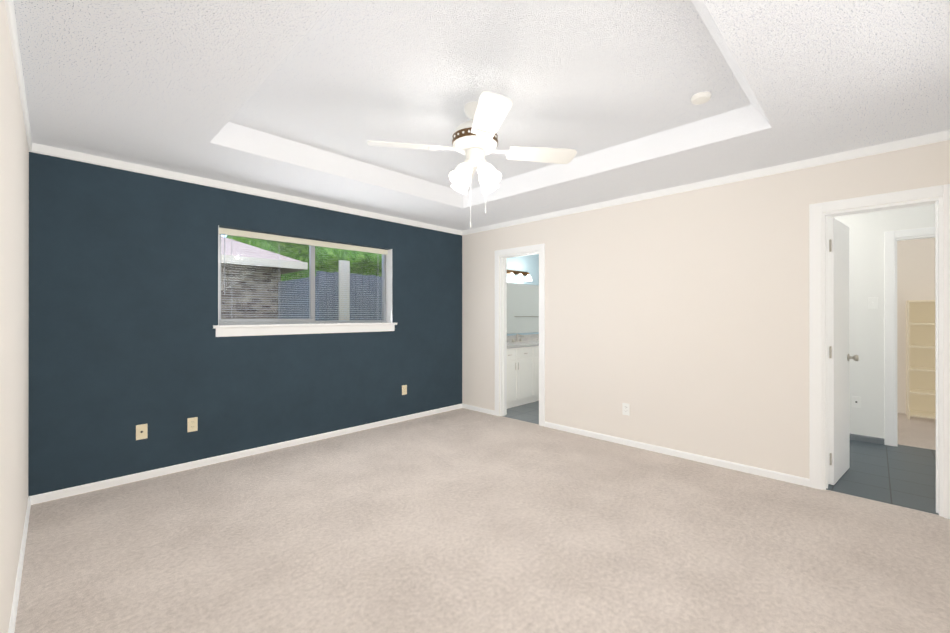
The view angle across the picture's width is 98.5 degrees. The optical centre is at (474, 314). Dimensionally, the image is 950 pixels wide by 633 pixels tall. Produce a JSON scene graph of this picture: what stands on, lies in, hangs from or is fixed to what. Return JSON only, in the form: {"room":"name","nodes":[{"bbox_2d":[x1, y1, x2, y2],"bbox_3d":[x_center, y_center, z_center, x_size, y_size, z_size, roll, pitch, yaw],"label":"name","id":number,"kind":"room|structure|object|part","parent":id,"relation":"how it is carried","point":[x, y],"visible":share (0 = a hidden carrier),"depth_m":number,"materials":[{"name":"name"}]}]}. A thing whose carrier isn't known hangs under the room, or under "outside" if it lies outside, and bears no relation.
{"room":"empty bedroom","nodes":[
{"label":"empty bedroom","id":0,"kind":"room"},
{"bbox_2d":[0,0,28,632],"bbox_3d":[-1.405,0.060,1.110,4.590,2.440,0.120,0,0,44],"label":"wall","id":1,"kind":"structure","parent":0,"point":[14,281],"depth_m":1.71,"materials":[{"name":"white paint"}]},
{"bbox_2d":[4,0,35,152],"bbox_3d":[-1.400,-1.130,1.202,4.470,0.060,0.016,0,0,44],"label":"crown molding","id":2,"kind":"structure","parent":1,"relation":"attached to","point":[9,5],"depth_m":1.83,"materials":[{"name":"white wood"}]},
{"bbox_2d":[8,495,35,632],"bbox_3d":[-1.402,1.251,1.197,4.470,0.058,0.012,0,0,44],"label":"baseboard","id":3,"kind":"structure","parent":1,"relation":"attached to","point":[31,499],"depth_m":1.99,"materials":[{"name":"white wood"}]},
{"bbox_2d":[28,152,538,495],"bbox_3d":[-0.770,0.065,5.190,0.200,2.440,6.848,0,0,44],"label":"wall","id":4,"kind":"structure","parent":0,"point":[124,340],"depth_m":3.36,"materials":[{"name":"paint"}]},
{"bbox_2d":[136,424,147,439],"bbox_3d":[-2.585,0.911,3.174,0.016,0.115,0.070,0,0,44],"label":"outlet","id":5,"kind":"object","parent":4,"relation":"attached to","point":[141,431],"visible":1,"depth_m":3.18,"materials":[{"name":"beige plastic"}]},
{"bbox_2d":[187,417,197,431],"bbox_3d":[-2.356,0.918,3.414,0.008,0.115,0.070,0,0,44],"label":"electrical outlet","id":6,"kind":"object","parent":4,"relation":"attached to","point":[192,424],"visible":1,"depth_m":3.41,"materials":[{"name":"beige plastic"}]},
{"bbox_2d":[36,403,463,503],"bbox_3d":[-1.576,1.255,4.211,0.012,0.058,4.023,0,0,44],"label":"baseboard","id":7,"kind":"structure","parent":4,"relation":"attached to","point":[99,485],"depth_m":3.52,"materials":[{"name":"white wood"}]},
{"bbox_2d":[36,144,463,234],"bbox_3d":[-1.586,-1.126,4.200,0.016,0.060,3.990,0,0,44],"label":"crown molding","id":8,"kind":"structure","parent":4,"relation":"attached to","point":[40,149],"depth_m":3.52,"materials":[{"name":"white wood"}]},
{"bbox_2d":[218,225,391,324],"bbox_3d":[-1.675,-0.341,4.266,0.196,0.870,1.795,0,0,44],"label":"window","id":9,"kind":"structure","parent":4,"relation":"in","point":[312,286],"depth_m":4.29,"materials":[{"name":"glass"}]},
{"bbox_2d":[219,227,386,324],"bbox_3d":[-1.674,-0.341,4.265,0.037,0.865,1.773,0,0,44],"label":"window blinds","id":10,"kind":"object","parent":9,"relation":"attached to","point":[241,233],"visible":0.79,"depth_m":4.18,"materials":[{"name":"grey plastic"}]},
{"bbox_2d":[213,323,396,336],"bbox_3d":[-1.634,0.144,4.226,0.170,0.100,1.875,0,0,44],"label":"window sill","id":11,"kind":"structure","parent":4,"relation":"attached to","point":[252,330],"depth_m":4.02,"materials":[{"name":"white wood"}]},
{"bbox_2d":[402,385,406,394],"bbox_3d":[-0.854,0.912,4.955,0.008,0.115,0.070,0,0,44],"label":"electrical outlet","id":12,"kind":"object","parent":4,"relation":"attached to","point":[404,389],"visible":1,"depth_m":4.95,"materials":[{"name":"beige plastic"}]},
{"bbox_2d":[507,270,531,280],"bbox_3d":[0.694,-0.615,6.423,0.172,0.155,0.600,0,0,44],"label":"sconce","id":13,"kind":"object","parent":4,"relation":"attached to","point":[513,273],"visible":0.98,"depth_m":6.39,"materials":[{"name":"white glass"}]},
{"bbox_2d":[507,283,538,333],"bbox_3d":[0.630,-0.098,6.473,0.010,0.790,1.555,0,0,44],"label":"bathroom mirror","id":14,"kind":"object","parent":4,"relation":"attached to","point":[522,308],"visible":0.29,"depth_m":6.61,"materials":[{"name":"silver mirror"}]},
{"bbox_2d":[13,0,949,230],"bbox_3d":[-0.019,-1.228,2.675,4.790,0.140,4.293,0,0,44],"label":"ceiling","id":15,"kind":"structure","parent":0,"point":[306,99],"depth_m":2.22,"materials":[{"name":"white paint"}]},
{"bbox_2d":[367,91,576,227],"bbox_3d":[0.001,-0.916,2.559,1.002,0.765,1.002,0,0,35],"label":"ceiling fan","id":16,"kind":"object","parent":15,"relation":"hanging from","point":[475,140],"depth_m":2.49,"materials":[{"name":"white"}]},
{"bbox_3d":[0.001,-0.850,2.559,0.319,0.150,0.319,0,0,-1],"label":"ceiling fan shade","id":17,"kind":"part","parent":16,"relation":"part of","materials":[{"name":"white glass"}]},
{"bbox_2d":[691,92,711,104],"bbox_3d":[1.346,-1.283,2.435,0.108,0.030,0.108,0,0,44],"label":"smoke detector","id":18,"kind":"object","parent":15,"relation":"attached to","point":[700,98],"visible":1,"depth_m":2.41,"materials":[{"name":"white plastic"}]},
{"bbox_2d":[14,408,949,632],"bbox_3d":[-0.054,1.312,2.636,4.790,0.060,4.193,0,0,44],"label":"floor carpet","id":19,"kind":"object","parent":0,"point":[462,520],"visible":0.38,"depth_m":2.26,"materials":[{"name":"beige carpet"}]},
{"bbox_2d":[462,140,949,478],"bbox_3d":[1.784,0.064,3.828,5.760,2.440,0.120,0,0,44],"label":"wall","id":20,"kind":"structure","parent":0,"point":[679,321],"depth_m":3.63,"materials":[{"name":"white paint"}]},
{"bbox_2d":[464,404,494,414],"bbox_3d":[0.049,1.257,5.428,0.578,0.058,0.012,0,0,44],"label":"baseboard","id":21,"kind":"structure","parent":20,"relation":"attached to","point":[470,407],"depth_m":5.41,"materials":[{"name":"white wood"}]},
{"bbox_2d":[622,403,629,415],"bbox_3d":[1.486,0.932,4.029,0.070,0.115,0.008,0,0,44],"label":"electrical outlet","id":22,"kind":"object","parent":20,"relation":"attached to","point":[625,408],"visible":1,"depth_m":4.03,"materials":[{"name":"white plastic"}]},
{"bbox_2d":[545,422,809,486],"bbox_3d":[1.646,1.255,3.870,2.359,0.058,0.012,0,0,44],"label":"baseboard","id":23,"kind":"structure","parent":20,"relation":"attached to","point":[789,478],"depth_m":3.61,"materials":[{"name":"white wood"}]},
{"bbox_2d":[464,130,949,234],"bbox_3d":[1.418,-1.126,4.092,4.470,0.060,0.016,0,0,44],"label":"crown molding","id":24,"kind":"structure","parent":20,"relation":"attached to","point":[941,136],"depth_m":3.30,"materials":[{"name":"white wood"}]},
{"bbox_2d":[828,218,858,484],"bbox_3d":[2.905,0.275,3.224,0.166,2.000,0.575,0,0,44],"label":"open door","id":25,"kind":"structure","parent":20,"relation":"in","point":[839,357],"depth_m":3.15,"materials":[{"name":"white wood"}]},
{"bbox_2d":[828,204,934,437],"bbox_3d":[3.632,0.065,4.520,3.880,2.440,0.100,0,0,44],"label":"wall","id":26,"kind":"structure","parent":0,"point":[867,230],"depth_m":4.12,"materials":[{"name":"white paint"}]},
{"bbox_2d":[852,396,860,407],"bbox_3d":[3.896,0.894,4.180,0.070,0.115,0.016,0,0,44],"label":"outlet","id":27,"kind":"object","parent":26,"relation":"attached to","point":[856,401],"visible":1,"depth_m":4.18,"materials":[{"name":"white plastic"}]},
{"bbox_2d":[850,434,883,444],"bbox_3d":[3.593,1.256,4.478,3.880,0.058,0.012,0,0,44],"label":"baseboard","id":28,"kind":"structure","parent":26,"relation":"attached to","point":[876,440],"depth_m":4.12,"materials":[{"name":"grey"}]},
{"bbox_2d":[868,297,877,308],"bbox_3d":[3.984,-0.116,4.096,0.070,0.115,0.016,0,0,44],"label":"light switch","id":29,"kind":"object","parent":26,"relation":"attached to","point":[872,302],"visible":1,"depth_m":4.09,"materials":[{"name":"white plastic"}]},
{"bbox_2d":[897,238,934,413],"bbox_3d":[5.580,0.066,5.386,2.300,2.440,0.100,0,0,44],"label":"wall","id":30,"kind":"structure","parent":0,"point":[915,269],"depth_m":5.30,"materials":[{"name":"white paint"}]},
{"bbox_2d":[897,413,935,449],"bbox_3d":[4.960,1.315,4.676,2.400,0.060,1.980,0,0,44],"label":"floor","id":31,"kind":"structure","parent":0,"point":[919,432],"depth_m":4.50,"materials":[{"name":"carpet"}]},
{"bbox_2d":[906,300,935,419],"bbox_3d":[5.728,0.555,4.885,0.790,1.460,0.390,0,0,44],"label":"shelf unit","id":32,"kind":"object","parent":31,"relation":"on","point":[920,364],"visible":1,"depth_m":5.17,"materials":[{"name":"beige wood"}]},
{"label":"outside","id":33,"kind":"structure","parent":0,"visible":0},
{"bbox_3d":[-14.116,1.506,20.751,40.640,0.100,60.000,0,0,44],"label":"ground","id":34,"kind":"structure","parent":33,"visible":0},
{"bbox_2d":[221,236,307,318],"bbox_3d":[-11.807,-0.870,7.811,8.860,4.618,13.530,0,0,44],"label":"neighbouring house","id":35,"kind":"structure","parent":34,"relation":"on","point":[258,261],"depth_m":9.07,"materials":[{"name":"brick"}]},
{"bbox_2d":[226,235,381,280],"bbox_3d":[-4.080,-2.374,16.493,14.600,7.648,9.601,0,0,44],"label":"foliage","id":36,"kind":"object","parent":34,"relation":"on","point":[339,253],"depth_m":11.46,"materials":[{"name":"green plant"}]},
{"bbox_2d":[278,260,381,320],"bbox_3d":[-0.300,0.234,11.702,3.020,2.420,9.933,0,0,44],"label":"fence","id":37,"kind":"object","parent":34,"relation":"on","point":[371,305],"depth_m":7.70,"materials":[{"name":"grey wood"}]},
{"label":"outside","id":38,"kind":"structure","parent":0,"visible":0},
{"bbox_2d":[503,401,938,514],"bbox_3d":[2.683,1.315,4.748,5.760,0.060,2.655,0,0,44],"label":"floor","id":39,"kind":"structure","parent":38,"point":[902,475],"depth_m":3.30,"materials":[{"name":"grey tile"}]},
{"bbox_2d":[507,346,538,408],"bbox_3d":[0.797,0.872,6.226,0.572,0.830,1.875,0,0,44],"label":"bathroom vanity","id":40,"kind":"object","parent":39,"relation":"on","point":[522,375],"visible":0.33,"depth_m":5.71,"materials":[{"name":"white wood"}]},
{"bbox_2d":[507,334,538,348],"bbox_3d":[0.799,0.377,6.232,0.568,0.160,1.905,0,0,44],"label":"countertop","id":41,"kind":"structure","parent":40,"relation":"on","point":[520,341],"depth_m":6.33,"materials":[{"name":"stone"}]}
]}

